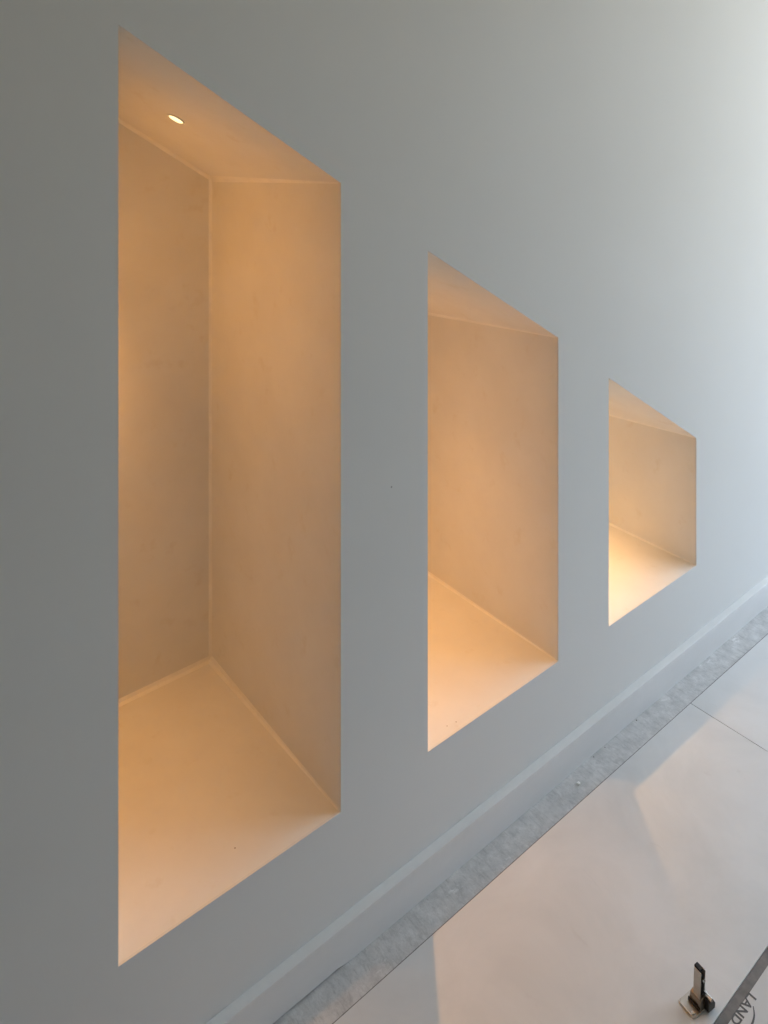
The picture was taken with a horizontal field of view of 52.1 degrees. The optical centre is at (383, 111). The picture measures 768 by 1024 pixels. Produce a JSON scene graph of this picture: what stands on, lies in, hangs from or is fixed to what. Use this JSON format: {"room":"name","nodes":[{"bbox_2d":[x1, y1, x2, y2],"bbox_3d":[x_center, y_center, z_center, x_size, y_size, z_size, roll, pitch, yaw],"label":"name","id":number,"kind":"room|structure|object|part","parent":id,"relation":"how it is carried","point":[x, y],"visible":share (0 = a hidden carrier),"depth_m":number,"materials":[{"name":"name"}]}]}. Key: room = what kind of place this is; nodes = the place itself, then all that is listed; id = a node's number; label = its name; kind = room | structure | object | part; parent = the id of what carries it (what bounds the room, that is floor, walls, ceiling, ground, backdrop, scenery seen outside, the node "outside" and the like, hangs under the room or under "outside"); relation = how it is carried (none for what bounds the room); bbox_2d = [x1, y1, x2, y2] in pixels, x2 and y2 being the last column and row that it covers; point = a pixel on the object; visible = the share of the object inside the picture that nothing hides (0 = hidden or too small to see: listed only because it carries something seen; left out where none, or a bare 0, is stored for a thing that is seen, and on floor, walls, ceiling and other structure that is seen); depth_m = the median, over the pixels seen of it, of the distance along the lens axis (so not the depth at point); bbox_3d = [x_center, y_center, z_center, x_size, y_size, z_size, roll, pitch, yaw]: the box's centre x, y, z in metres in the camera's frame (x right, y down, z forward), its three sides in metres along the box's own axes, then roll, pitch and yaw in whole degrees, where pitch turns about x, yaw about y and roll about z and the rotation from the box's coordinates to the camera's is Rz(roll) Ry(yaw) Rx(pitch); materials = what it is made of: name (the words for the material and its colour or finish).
{"room":"hallway","nodes":[
{"label":"hallway","id":0,"kind":"room"},
{"bbox_2d":[0,0,767,1023],"bbox_3d":[-0.301,0.168,1.560,4.900,2.550,0.620,0,0,-39],"label":"wall","id":1,"kind":"structure","parent":0,"point":[598,168],"depth_m":1.41,"materials":[{"name":"paint"}]},
{"bbox_2d":[118,25,338,963],"bbox_3d":[-0.381,0.529,1.417,0.409,1.364,0.492,0,0,-39],"label":"wall niche","id":2,"kind":"object","parent":1,"relation":"attached to","point":[228,236],"visible":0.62,"depth_m":1.54,"materials":[{"name":"paint"}]},
{"bbox_3d":[-0.532,0.529,1.603,0.409,1.364,0.012,0,0,-39],"label":"panel","id":3,"kind":"part","parent":2,"relation":"part of","materials":[{"name":"paint"}]},
{"bbox_2d":[167,114,184,123],"bbox_3d":[-0.374,0.013,1.413,0.030,0.019,0.035,0,0,-39],"label":"recessed light","id":4,"kind":"object","parent":2,"relation":"attached to","point":[174,118],"visible":1,"depth_m":1.41,"materials":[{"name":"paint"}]},
{"bbox_3d":[-0.377,1.206,1.412,0.409,0.012,0.480,0,0,-39],"label":"sill panel","id":5,"kind":"part","parent":2,"relation":"part of","materials":[{"name":"paint"}]},
{"bbox_3d":[-0.377,0.004,1.412,0.409,0.294,0.480,0,0,-39],"label":"ceiling panel","id":6,"kind":"part","parent":2,"relation":"part of","materials":[{"name":"paint"}]},
{"bbox_3d":[-0.223,0.660,1.538,0.012,1.078,0.480,0,0,-39],"label":"panel","id":7,"kind":"part","parent":2,"relation":"part of","materials":[{"name":"paint"}]},
{"bbox_2d":[206,576,767,1023],"bbox_3d":[-0.099,1.409,1.311,4.700,0.067,0.019,0,0,-39],"label":"baseboard","id":8,"kind":"structure","parent":1,"relation":"attached to","point":[281,989],"depth_m":1.51,"materials":[{"name":"paint"}]},
{"bbox_2d":[428,252,556,748],"bbox_3d":[0.074,0.721,1.786,0.408,0.982,0.492,0,0,-39],"label":"wall niche","id":9,"kind":"object","parent":1,"relation":"attached to","point":[492,369],"visible":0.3,"depth_m":1.82,"materials":[{"name":"paint"}]},
{"bbox_3d":[0.077,0.387,1.782,0.408,0.293,0.480,0,0,-39],"label":"ceiling panel","id":10,"kind":"part","parent":9,"relation":"part of","materials":[{"name":"paint"}]},
{"bbox_3d":[0.077,1.206,1.782,0.408,0.012,0.480,0,0,-39],"label":"sill panel","id":11,"kind":"part","parent":9,"relation":"part of","materials":[{"name":"paint"}]},
{"bbox_3d":[0.231,0.846,1.907,0.012,0.707,0.480,0,0,-39],"label":"panel","id":12,"kind":"part","parent":9,"relation":"part of","materials":[{"name":"paint"}]},
{"bbox_2d":[609,379,694,623],"bbox_3d":[0.517,0.900,2.147,0.413,0.622,0.492,0,0,-39],"label":"wall niche","id":13,"kind":"object","parent":1,"relation":"attached to","point":[652,458],"visible":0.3,"depth_m":2.14,"materials":[{"name":"paint"}]},
{"bbox_3d":[0.521,0.752,2.142,0.413,0.304,0.480,0,0,-39],"label":"ceiling panel","id":14,"kind":"part","parent":13,"relation":"part of","materials":[{"name":"paint"}]},
{"bbox_3d":[0.521,1.206,2.142,0.413,0.012,0.480,0,0,-39],"label":"sill panel","id":15,"kind":"part","parent":13,"relation":"part of","materials":[{"name":"paint"}]},
{"bbox_3d":[0.677,1.031,2.269,0.012,0.338,0.480,0,0,-39],"label":"panel","id":16,"kind":"part","parent":13,"relation":"part of","materials":[{"name":"paint"}]},
{"bbox_2d":[273,607,767,1023],"bbox_3d":[1.833,1.493,1.232,7.800,0.100,3.820,0,0,-39],"label":"floor","id":17,"kind":"structure","parent":0,"point":[345,986],"depth_m":1.53,"materials":[{"name":"concrete"}]},
{"bbox_2d":[332,635,765,1023],"bbox_3d":[-0.057,1.444,1.260,4.680,0.002,0.004,0,0,-39],"label":"joint","id":18,"kind":"object","parent":17,"relation":"on","point":[765,635],"visible":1,"depth_m":1.52,"materials":[{"name":"grey"}]},
{"bbox_2d":[334,704,767,1023],"bbox_3d":[0.192,1.410,1.216,1.732,0.066,0.378,0,0,-39],"label":"tile","id":19,"kind":"object","parent":17,"relation":"on","point":[661,870],"depth_m":1.41,"materials":[{"name":"white tile"}]},
{"bbox_3d":[0.504,1.437,1.268,0.048,0.002,0.030,0,0,-31],"label":"flange plate","id":20,"kind":"part","parent":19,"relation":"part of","materials":[{"name":"silver metal"}]},
{"bbox_3d":[0.506,1.407,1.264,0.048,0.061,0.040,0,0,-31],"label":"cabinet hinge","id":21,"kind":"part","parent":19,"relation":"part of","materials":[{"name":"silver metal"}]},
{"bbox_3d":[0.508,1.401,1.265,0.014,0.041,0.013,0,0,-31],"label":"arm","id":22,"kind":"part","parent":19,"relation":"part of","materials":[{"name":"silver metal"}]},
{"bbox_3d":[0.522,1.427,1.258,0.017,0.017,0.009,0,0,-31],"label":"link arm","id":23,"kind":"part","parent":19,"relation":"part of","materials":[{"name":"metal"}]},
{"bbox_2d":[691,634,767,751],"bbox_3d":[1.337,1.440,2.147,1.217,0.005,0.378,0,0,-39],"label":"tile","id":24,"kind":"object","parent":17,"relation":"on","point":[738,699],"visible":1,"depth_m":1.93,"materials":[{"name":"white tile"}]},
{"bbox_2d":[714,947,767,1023],"bbox_3d":[1.063,1.440,1.427,1.550,0.005,0.393,0,0,-39],"label":"board","id":25,"kind":"object","parent":17,"relation":"on","point":[749,1004],"visible":1,"depth_m":1.27,"materials":[{"name":"grey"}]},
{"bbox_3d":[1.068,1.440,1.421,1.550,0.005,0.379,0,0,-39],"label":"panel","id":26,"kind":"part","parent":25,"relation":"part of","materials":[{"name":"white"}]}
]}

